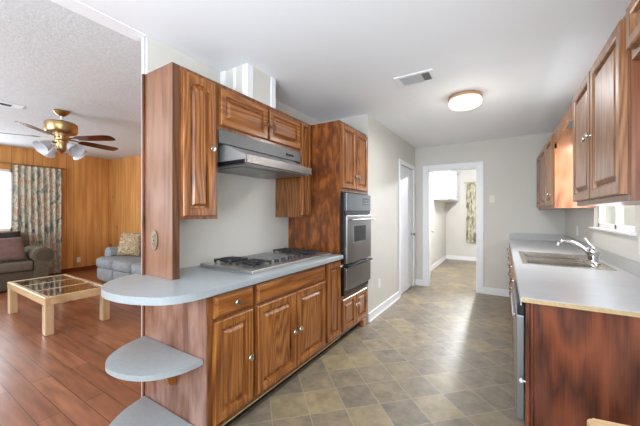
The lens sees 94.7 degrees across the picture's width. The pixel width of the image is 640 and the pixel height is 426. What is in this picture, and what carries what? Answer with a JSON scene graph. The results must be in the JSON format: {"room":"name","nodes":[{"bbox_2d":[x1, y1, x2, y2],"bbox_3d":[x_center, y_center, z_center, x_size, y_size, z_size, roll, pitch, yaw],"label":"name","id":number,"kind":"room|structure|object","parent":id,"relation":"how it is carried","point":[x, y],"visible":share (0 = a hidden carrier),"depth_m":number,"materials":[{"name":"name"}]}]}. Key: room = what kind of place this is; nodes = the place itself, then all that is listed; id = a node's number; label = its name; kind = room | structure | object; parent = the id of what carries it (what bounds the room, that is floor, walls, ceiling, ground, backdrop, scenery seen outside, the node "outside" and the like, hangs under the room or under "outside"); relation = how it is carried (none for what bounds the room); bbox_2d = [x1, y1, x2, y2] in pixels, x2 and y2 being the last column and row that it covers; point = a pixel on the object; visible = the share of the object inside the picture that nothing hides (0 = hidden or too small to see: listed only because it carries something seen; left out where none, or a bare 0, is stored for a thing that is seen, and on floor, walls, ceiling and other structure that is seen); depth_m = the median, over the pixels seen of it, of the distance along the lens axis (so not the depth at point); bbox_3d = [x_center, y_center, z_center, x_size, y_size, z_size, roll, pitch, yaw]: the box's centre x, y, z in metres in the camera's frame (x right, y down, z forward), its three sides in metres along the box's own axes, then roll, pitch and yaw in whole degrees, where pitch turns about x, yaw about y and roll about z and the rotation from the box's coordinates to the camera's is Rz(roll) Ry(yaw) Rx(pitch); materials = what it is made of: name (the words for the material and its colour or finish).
{"room":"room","nodes":[
{"label":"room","id":0,"kind":"room"},
{"bbox_2d":[0,145,110,268],"bbox_3d":[-6.778,-0.005,4.796,0.100,2.660,6.143,0,0,32],"label":"wall","id":1,"kind":"structure","parent":0,"point":[86,181],"depth_m":6.76,"materials":[{"name":"brown wood"}]},
{"bbox_2d":[0,169,11,230],"bbox_3d":[-6.730,-0.250,4.883,0.050,1.210,2.340,0,0,32],"label":"window","id":2,"kind":"structure","parent":1,"relation":"in","point":[1,170],"depth_m":5.82,"materials":[{"name":"white"}]},
{"bbox_2d":[0,162,65,273],"bbox_3d":[-6.492,0.157,5.016,0.148,2.257,3.420,0,0,32],"label":"curtain","id":3,"kind":"object","parent":1,"relation":"hanging from","point":[36,190],"visible":0.76,"depth_m":6.09,"materials":[{"name":"fabric"}]},
{"bbox_2d":[49,265,97,274],"bbox_3d":[-4.139,1.280,3.146,6.125,0.090,5.943,0,0,32],"label":"baseboard","id":4,"kind":"structure","parent":1,"relation":"attached to","point":[91,266],"depth_m":6.70,"materials":[{"name":"brown wood"}]},
{"bbox_2d":[111,155,140,246],"bbox_3d":[-2.533,-0.005,5.705,6.135,2.660,0.100,0,0,32],"label":"wall","id":5,"kind":"structure","parent":0,"point":[125,172],"depth_m":6.92,"materials":[{"name":"brown wood"}]},
{"bbox_2d":[145,36,321,268],"bbox_3d":[0.016,0.064,3.940,0.058,2.522,4.558,0,0,32],"label":"wall","id":6,"kind":"structure","parent":0,"point":[246,223],"depth_m":2.61,"materials":[{"name":"white paint"}]},
{"bbox_2d":[50,0,145,40],"bbox_3d":[-2.163,-1.194,0.502,0.120,0.006,3.558,0,0,32],"label":"trim","id":7,"kind":"structure","parent":6,"relation":"attached to","point":[75,6],"depth_m":1.80,"materials":[{"name":"white wood"}]},
{"bbox_2d":[141,37,144,396],"bbox_3d":[-1.206,0.064,2.011,0.034,2.522,0.010,0,0,32],"label":"trim","id":8,"kind":"structure","parent":6,"relation":"attached to","point":[143,38],"depth_m":2.01,"materials":[{"name":"grey"}]},
{"bbox_2d":[180,66,216,219],"bbox_3d":[-0.916,-0.445,2.048,0.366,0.974,0.289,0,0,32],"label":"upper cabinet","id":9,"kind":"object","parent":6,"relation":"attached to","point":[198,93],"visible":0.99,"depth_m":1.95,"materials":[{"name":"brown wood"}]},
{"bbox_2d":[220,63,275,108],"bbox_3d":[-0.622,-1.065,2.570,0.314,0.265,0.353,0,0,32],"label":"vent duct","id":10,"kind":"structure","parent":6,"relation":"attached to","point":[245,79],"depth_m":2.45,"materials":[{"name":"white metal"}]},
{"bbox_2d":[217,83,299,151],"bbox_3d":[-0.577,-0.766,2.590,0.366,0.332,0.988,0,0,32],"label":"upper cabinet","id":11,"kind":"object","parent":6,"relation":"attached to","point":[238,113],"visible":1,"depth_m":2.40,"materials":[{"name":"brown wood"}]},
{"bbox_2d":[217,129,311,178],"bbox_3d":[-0.505,-0.468,2.546,0.533,0.262,0.985,0,0,32],"label":"range hood","id":12,"kind":"object","parent":6,"relation":"attached to","point":[237,154],"visible":0.91,"depth_m":2.33,"materials":[{"name":"grey metal"}]},
{"bbox_2d":[275,120,310,216],"bbox_3d":[-0.270,-0.445,3.110,0.336,0.974,0.217,0,0,32],"label":"upper cabinet","id":13,"kind":"object","parent":6,"relation":"attached to","point":[292,194],"visible":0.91,"depth_m":3.01,"materials":[{"name":"brown wood"}]},
{"bbox_2d":[0,259,524,425],"bbox_3d":[-0.682,1.350,4.378,11.000,0.050,11.900,0,0,32],"label":"floor","id":14,"kind":"structure","parent":0,"point":[441,354],"depth_m":2.51,"materials":[{"name":"tile"}]},
{"bbox_2d":[0,232,54,291],"bbox_3d":[-5.914,0.849,4.655,0.995,0.951,2.388,0,0,32],"label":"sofa","id":15,"kind":"object","parent":14,"relation":"on","point":[36,265],"visible":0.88,"depth_m":5.18,"materials":[{"name":"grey fabric"}]},
{"bbox_2d":[0,231,20,237],"bbox_3d":[-5.537,0.555,5.139,0.212,0.456,0.480,0,0,32],"label":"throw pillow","id":16,"kind":"object","parent":15,"relation":"on","point":[12,234],"visible":0.24,"depth_m":5.22,"materials":[{"name":"brown fabric"}]},
{"bbox_2d":[0,237,26,261],"bbox_3d":[-5.340,0.625,5.039,0.231,0.402,0.440,0,0,26],"label":"throw pillow","id":17,"kind":"object","parent":15,"relation":"on","point":[11,249],"visible":1,"depth_m":5.05,"materials":[{"name":"brown fabric"}]},
{"bbox_2d":[0,260,33,273],"bbox_3d":[-5.535,0.920,4.955,0.640,0.170,0.930,0,0,32],"label":"seat cushion","id":18,"kind":"object","parent":15,"relation":"on","point":[19,266],"depth_m":5.01,"materials":[{"name":"beige fabric"}]},
{"bbox_2d":[7,274,109,335],"bbox_3d":[-3.380,1.119,3.789,1.410,0.412,0.620,0,0,32],"label":"coffee table","id":19,"kind":"object","parent":14,"relation":"on","point":[48,291],"visible":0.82,"depth_m":3.61,"materials":[{"name":"brown wood"}]},
{"bbox_2d":[96,246,140,282],"bbox_3d":[-3.191,0.897,5.440,1.980,0.856,0.979,0,0,32],"label":"loveseat","id":20,"kind":"object","parent":14,"relation":"on","point":[111,266],"visible":0.38,"depth_m":5.26,"materials":[{"name":"grey fabric"}]},
{"bbox_2d":[96,254,140,268],"bbox_3d":[-3.802,0.925,5.669,0.632,0.210,0.720,0,0,32],"label":"seat cushion","id":21,"kind":"object","parent":20,"relation":"on","point":[106,262],"depth_m":5.40,"materials":[{"name":"grey fabric"}]},
{"bbox_2d":[112,257,140,272],"bbox_3d":[-3.259,0.925,5.330,0.632,0.210,0.720,0,0,32],"label":"seat cushion","id":22,"kind":"object","parent":20,"relation":"on","point":[124,265],"depth_m":5.03,"materials":[{"name":"grey fabric"}]},
{"bbox_2d":[116,232,140,255],"bbox_3d":[-3.661,0.595,5.687,0.460,0.438,0.207,0,0,4],"label":"throw pillow","id":23,"kind":"object","parent":20,"relation":"on","point":[130,243],"visible":0.94,"depth_m":5.62,"materials":[{"name":"beige fabric"}]},
{"bbox_2d":[131,262,140,273],"bbox_3d":[-2.717,0.925,4.991,0.632,0.210,0.720,0,0,32],"label":"seat cushion","id":24,"kind":"object","parent":20,"relation":"on","point":[135,267],"depth_m":4.74,"materials":[{"name":"grey fabric"}]},
{"bbox_2d":[142,285,253,425],"bbox_3d":[-0.795,0.891,1.946,0.725,0.868,0.364,0,0,32],"label":"base cabinet","id":25,"kind":"object","parent":14,"relation":"on","point":[217,330],"visible":0.84,"depth_m":1.75,"materials":[{"name":"brown wood"}]},
{"bbox_2d":[109,396,192,425],"bbox_3d":[-0.997,1.272,1.672,0.614,0.105,0.330,0,0,32],"label":"shelf","id":26,"kind":"object","parent":25,"relation":"attached to","point":[143,412],"visible":1,"depth_m":1.77,"materials":[{"name":"grey laminate"}]},
{"bbox_2d":[105,336,202,385],"bbox_3d":[-0.997,0.935,1.672,0.614,0.230,0.330,0,0,32],"label":"shelf","id":27,"kind":"object","parent":25,"relation":"attached to","point":[145,358],"visible":1,"depth_m":1.63,"materials":[{"name":"grey laminate"}]},
{"bbox_2d":[247,264,324,410],"bbox_3d":[-0.449,0.891,2.478,0.702,0.868,0.905,0,0,32],"label":"base cabinet","id":28,"kind":"object","parent":14,"relation":"on","point":[288,310],"visible":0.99,"depth_m":2.19,"materials":[{"name":"brown wood"}]},
{"bbox_2d":[101,254,342,305],"bbox_3d":[-0.598,0.435,2.331,0.783,0.040,1.882,0,0,32],"label":"countertop","id":29,"kind":"structure","parent":28,"relation":"on","point":[195,283],"depth_m":1.71,"materials":[{"name":"grey laminate"}]},
{"bbox_2d":[142,62,179,279],"bbox_3d":[-1.042,-0.259,1.918,0.329,1.347,0.063,0,0,32],"label":"end column","id":30,"kind":"structure","parent":29,"relation":"on","point":[160,86],"depth_m":1.88,"materials":[{"name":"brown wood"}]},
{"bbox_2d":[151,230,157,249],"bbox_3d":[-1.075,0.177,1.911,0.074,0.132,0.014,0,0,32],"label":"wall outlet","id":31,"kind":"object","parent":30,"relation":"attached to","point":[154,236],"visible":1,"depth_m":1.90,"materials":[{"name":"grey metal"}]},
{"bbox_2d":[200,248,330,273],"bbox_3d":[-0.411,0.386,2.581,0.565,0.058,1.060,0,0,32],"label":"cooktop","id":32,"kind":"object","parent":29,"relation":"in","point":[282,257],"visible":1,"depth_m":2.33,"materials":[{"name":"silver metal"}]},
{"bbox_2d":[288,120,367,342],"bbox_3d":[0.125,0.197,3.395,0.701,2.257,0.682,0,0,32],"label":"oven tower","id":33,"kind":"object","parent":14,"relation":"on","point":[339,151],"visible":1,"depth_m":3.08,"materials":[{"name":"brown wood"}]},
{"bbox_2d":[340,193,373,295],"bbox_3d":[0.193,0.317,3.357,0.666,1.043,0.627,0,0,32],"label":"wall oven","id":34,"kind":"object","parent":33,"relation":"in","point":[355,221],"visible":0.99,"depth_m":3.10,"materials":[{"name":"grey metal"}]},
{"bbox_2d":[319,260,342,354],"bbox_3d":[-0.133,0.891,2.984,0.702,0.868,0.288,0,0,32],"label":"base cabinet","id":35,"kind":"object","parent":14,"relation":"on","point":[332,279],"visible":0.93,"depth_m":2.80,"materials":[{"name":"brown wood"}]},
{"bbox_2d":[507,243,511,311],"bbox_3d":[2.854,0.891,3.821,0.719,0.868,1.546,0,0,32],"label":"base cabinet","id":36,"kind":"object","parent":14,"relation":"on","point":[509,249],"visible":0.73,"depth_m":3.74,"materials":[{"name":"brown wood"}]},
{"bbox_2d":[508,255,515,342],"bbox_3d":[2.036,0.891,2.512,0.719,0.868,1.539,0,0,32],"label":"base cabinet","id":37,"kind":"object","parent":14,"relation":"on","point":[512,279],"visible":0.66,"depth_m":2.71,"materials":[{"name":"brown wood"}]},
{"bbox_2d":[509,233,639,317],"bbox_3d":[2.276,0.383,2.869,0.690,0.145,3.775,0,0,32],"label":"countertop","id":38,"kind":"structure","parent":37,"relation":"on","point":[617,292],"depth_m":1.78,"materials":[{"name":"white laminate"}]},
{"bbox_2d":[518,251,616,270],"bbox_3d":[2.125,0.501,2.634,0.556,0.184,0.896,0,0,32],"label":"sink","id":39,"kind":"object","parent":38,"relation":"in","point":[534,258],"visible":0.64,"depth_m":2.65,"materials":[{"name":"silver metal"}]},
{"bbox_2d":[523,252,580,259],"bbox_3d":[2.208,0.504,2.832,0.416,0.178,0.401,0,0,32],"label":"basin","id":40,"kind":"object","parent":39,"relation":"in","point":[525,254],"depth_m":2.97,"materials":[{"name":"silver metal"}]},
{"bbox_2d":[525,257,593,267],"bbox_3d":[1.983,0.504,2.472,0.416,0.178,0.401,0,0,32],"label":"basin","id":41,"kind":"object","parent":39,"relation":"in","point":[532,260],"depth_m":2.60,"materials":[{"name":"silver metal"}]},
{"bbox_2d":[556,238,600,264],"bbox_3d":[2.189,0.312,2.500,0.274,0.193,0.256,0,0,32],"label":"faucet","id":42,"kind":"object","parent":38,"relation":"on","point":[592,252],"visible":1,"depth_m":2.44,"materials":[{"name":"silver metal"}]},
{"bbox_2d":[511,281,524,422],"bbox_3d":[1.453,0.894,1.597,0.698,0.862,0.598,0,0,32],"label":"dishwasher","id":43,"kind":"object","parent":14,"relation":"on","point":[518,311],"visible":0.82,"depth_m":1.51,"materials":[{"name":"silver metal"}]},
{"bbox_2d":[519,302,639,425],"bbox_3d":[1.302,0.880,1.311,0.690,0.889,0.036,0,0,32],"label":"base cabinet","id":44,"kind":"object","parent":14,"relation":"on","point":[581,366],"visible":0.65,"depth_m":1.36,"materials":[{"name":"red wood"}]},
{"bbox_2d":[587,418,628,425],"bbox_3d":[0.870,0.950,0.538,0.450,0.750,0.455,0,0,22],"label":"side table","id":45,"kind":"object","parent":14,"relation":"on","point":[590,422],"visible":1,"depth_m":0.81,"materials":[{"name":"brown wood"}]},
{"bbox_2d":[0,0,630,159],"bbox_3d":[-2.390,-1.308,3.293,9.254,0.223,8.248,0,0,32],"label":"ceiling","id":46,"kind":"structure","parent":0,"point":[328,60],"depth_m":2.27,"materials":[{"name":"white paint"}]},
{"bbox_2d":[0,101,24,108],"bbox_3d":[-3.762,-1.250,3.150,0.140,0.019,0.850,0,0,32],"label":"ceiling vent","id":47,"kind":"object","parent":46,"relation":"in","point":[1,102],"visible":1,"depth_m":3.41,"materials":[{"name":"white"}]},
{"bbox_2d":[0,109,118,159],"bbox_3d":[-3.181,-0.941,3.647,1.274,0.618,1.280,0,0,32],"label":"ceiling fan","id":48,"kind":"object","parent":46,"relation":"hanging from","point":[61,130],"visible":1,"depth_m":3.56,"materials":[{"name":"gold metal"}]},
{"bbox_2d":[393,69,436,87],"bbox_3d":[0.848,-1.191,2.619,0.330,0.010,0.220,0,0,32],"label":"ceiling vent","id":49,"kind":"object","parent":46,"relation":"in","point":[428,75],"visible":1,"depth_m":2.60,"materials":[{"name":"white metal"}]},
{"bbox_2d":[448,90,482,110],"bbox_3d":[1.483,-1.135,3.012,0.316,0.123,0.316,0,0,32],"label":"ceiling light","id":50,"kind":"object","parent":46,"relation":"attached to","point":[465,100],"visible":1,"depth_m":2.91,"materials":[{"name":"white glass"}]},
{"bbox_2d":[323,114,414,322],"bbox_3d":[0.914,0.064,4.708,0.650,2.522,2.304,0,0,32],"label":"wall","id":51,"kind":"structure","parent":0,"point":[385,148],"depth_m":4.02,"materials":[{"name":"white paint"}]},
{"bbox_2d":[368,279,415,322],"bbox_3d":[1.173,1.270,4.487,0.024,0.110,2.204,0,0,32],"label":"baseboard","id":52,"kind":"structure","parent":51,"relation":"attached to","point":[377,311],"depth_m":3.95,"materials":[{"name":"white wood"}]},
{"bbox_2d":[399,159,414,296],"bbox_3d":[1.478,0.239,4.979,0.018,2.172,0.934,0,0,32],"label":"trim","id":53,"kind":"structure","parent":51,"relation":"attached to","point":[401,162],"depth_m":4.71,"materials":[{"name":"white wood"}]},
{"bbox_2d":[401,165,415,293],"bbox_3d":[1.474,0.272,4.982,0.112,2.086,0.782,0,0,32],"label":"door","id":54,"kind":"structure","parent":51,"relation":"in","point":[406,174],"depth_m":5.01,"materials":[{"name":"white paint"}]},
{"bbox_2d":[446,170,475,256],"bbox_3d":[5.338,0.064,7.524,4.130,2.522,0.120,0,0,32],"label":"wall","id":55,"kind":"structure","parent":0,"point":[456,244],"depth_m":8.33,"materials":[{"name":"white paint"}]},
{"bbox_2d":[464,182,475,241],"bbox_3d":[4.744,-0.026,7.772,1.700,1.662,0.088,0,0,32],"label":"curtain","id":56,"kind":"object","parent":55,"relation":"hanging from","point":[470,186],"visible":0.7,"depth_m":8.12,"materials":[{"name":"fabric"}]},
{"bbox_2d":[415,132,564,289],"bbox_3d":[2.691,0.064,4.908,2.351,2.522,0.120,0,0,32],"label":"wall","id":57,"kind":"structure","parent":0,"point":[509,163],"depth_m":4.72,"materials":[{"name":"white paint"}]},
{"bbox_2d":[430,178,433,275],"bbox_3d":[2.144,0.290,5.776,0.199,2.050,0.812,0,0,32],"label":"door","id":58,"kind":"structure","parent":57,"relation":"in","point":[432,231],"depth_m":6.14,"materials":[{"name":"white paint"}]},
{"bbox_2d":[423,161,482,293],"bbox_3d":[2.309,0.237,5.147,0.965,2.175,0.156,0,0,32],"label":"trim","id":59,"kind":"structure","parent":57,"relation":"attached to","point":[478,166],"depth_m":5.03,"materials":[{"name":"white wood"}]},
{"bbox_2d":[416,279,509,296],"bbox_3d":[2.406,1.270,5.006,1.531,0.110,0.016,0,0,32],"label":"baseboard","id":60,"kind":"structure","parent":57,"relation":"attached to","point":[491,291],"depth_m":4.75,"materials":[{"name":"white wood"}]},
{"bbox_2d":[490,195,494,202],"bbox_3d":[2.785,-0.228,4.769,0.072,0.116,0.016,0,0,32],"label":"light switch","id":61,"kind":"object","parent":57,"relation":"attached to","point":[492,197],"visible":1,"depth_m":4.77,"materials":[{"name":"beige plastic"}]},
{"bbox_2d":[430,172,634,265],"bbox_3d":[4.346,0.064,5.938,4.130,2.522,3.622,0,0,32],"label":"wall","id":62,"kind":"structure","parent":0,"point":[438,208],"depth_m":7.22,"materials":[{"name":"white paint"}]},
{"bbox_2d":[433,171,458,201],"bbox_3d":[3.309,-0.725,7.649,0.355,0.800,1.819,0,0,32],"label":"upper cabinet","id":63,"kind":"object","parent":62,"relation":"attached to","point":[446,183],"visible":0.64,"depth_m":6.94,"materials":[{"name":"white wood"}]},
{"bbox_2d":[431,255,475,270],"bbox_3d":[4.383,1.270,5.997,3.930,0.110,3.482,0,0,32],"label":"baseboard","id":64,"kind":"structure","parent":62,"relation":"attached to","point":[445,257],"depth_m":8.20,"materials":[{"name":"white wood"}]},
{"bbox_2d":[509,233,639,277],"bbox_3d":[2.277,0.362,2.871,0.690,0.105,3.770,0,0,32],"label":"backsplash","id":65,"kind":"structure","parent":62,"relation":"attached to","point":[631,266],"depth_m":2.66,"materials":[{"name":"laminate"}]},
{"bbox_2d":[565,121,639,262],"bbox_3d":[1.498,0.064,0.860,0.120,2.522,8.248,0,0,32],"label":"wall","id":66,"kind":"structure","parent":0,"point":[626,246],"depth_m":2.86,"materials":[{"name":"white paint"}]},
{"bbox_2d":[537,128,595,209],"bbox_3d":[2.968,-0.450,3.673,0.370,0.800,1.676,0,0,32],"label":"upper cabinet","id":67,"kind":"object","parent":66,"relation":"attached to","point":[554,165],"visible":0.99,"depth_m":3.02,"materials":[{"name":"brown wood"}]},
{"bbox_2d":[573,14,639,205],"bbox_3d":[1.660,-0.450,1.583,0.370,0.800,1.056,0,0,32],"label":"upper cabinet","id":68,"kind":"object","parent":66,"relation":"attached to","point":[606,105],"visible":1,"depth_m":1.38,"materials":[{"name":"brown wood"}]},
{"bbox_2d":[555,101,572,147],"bbox_3d":[2.130,-0.757,2.560,0.018,0.185,1.098,0,0,32],"label":"valance","id":69,"kind":"object","parent":68,"relation":"attached to","point":[568,115],"visible":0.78,"depth_m":2.58,"materials":[{"name":"brown wood"}]},
{"bbox_2d":[589,206,636,235],"bbox_3d":[2.466,-0.286,2.440,0.155,0.878,1.141,0,0,32],"label":"window","id":70,"kind":"structure","parent":66,"relation":"in","point":[619,225],"depth_m":2.43,"materials":[{"name":"white"}]},
{"bbox_2d":[626,0,639,60],"bbox_3d":[1.129,-0.735,0.733,0.370,0.230,0.940,0,0,32],"label":"upper cabinet","id":71,"kind":"object","parent":66,"relation":"attached to","point":[633,9],"visible":1,"depth_m":1.14,"materials":[{"name":"brown wood"}]},
{"bbox_2d":[638,237,639,254],"bbox_3d":[2.078,0.217,1.908,0.009,0.116,0.072,0,0,32],"label":"wall outlet","id":72,"kind":"object","parent":66,"relation":"attached to","point":[638,237],"visible":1,"depth_m":1.93,"materials":[{"name":"beige plastic"}]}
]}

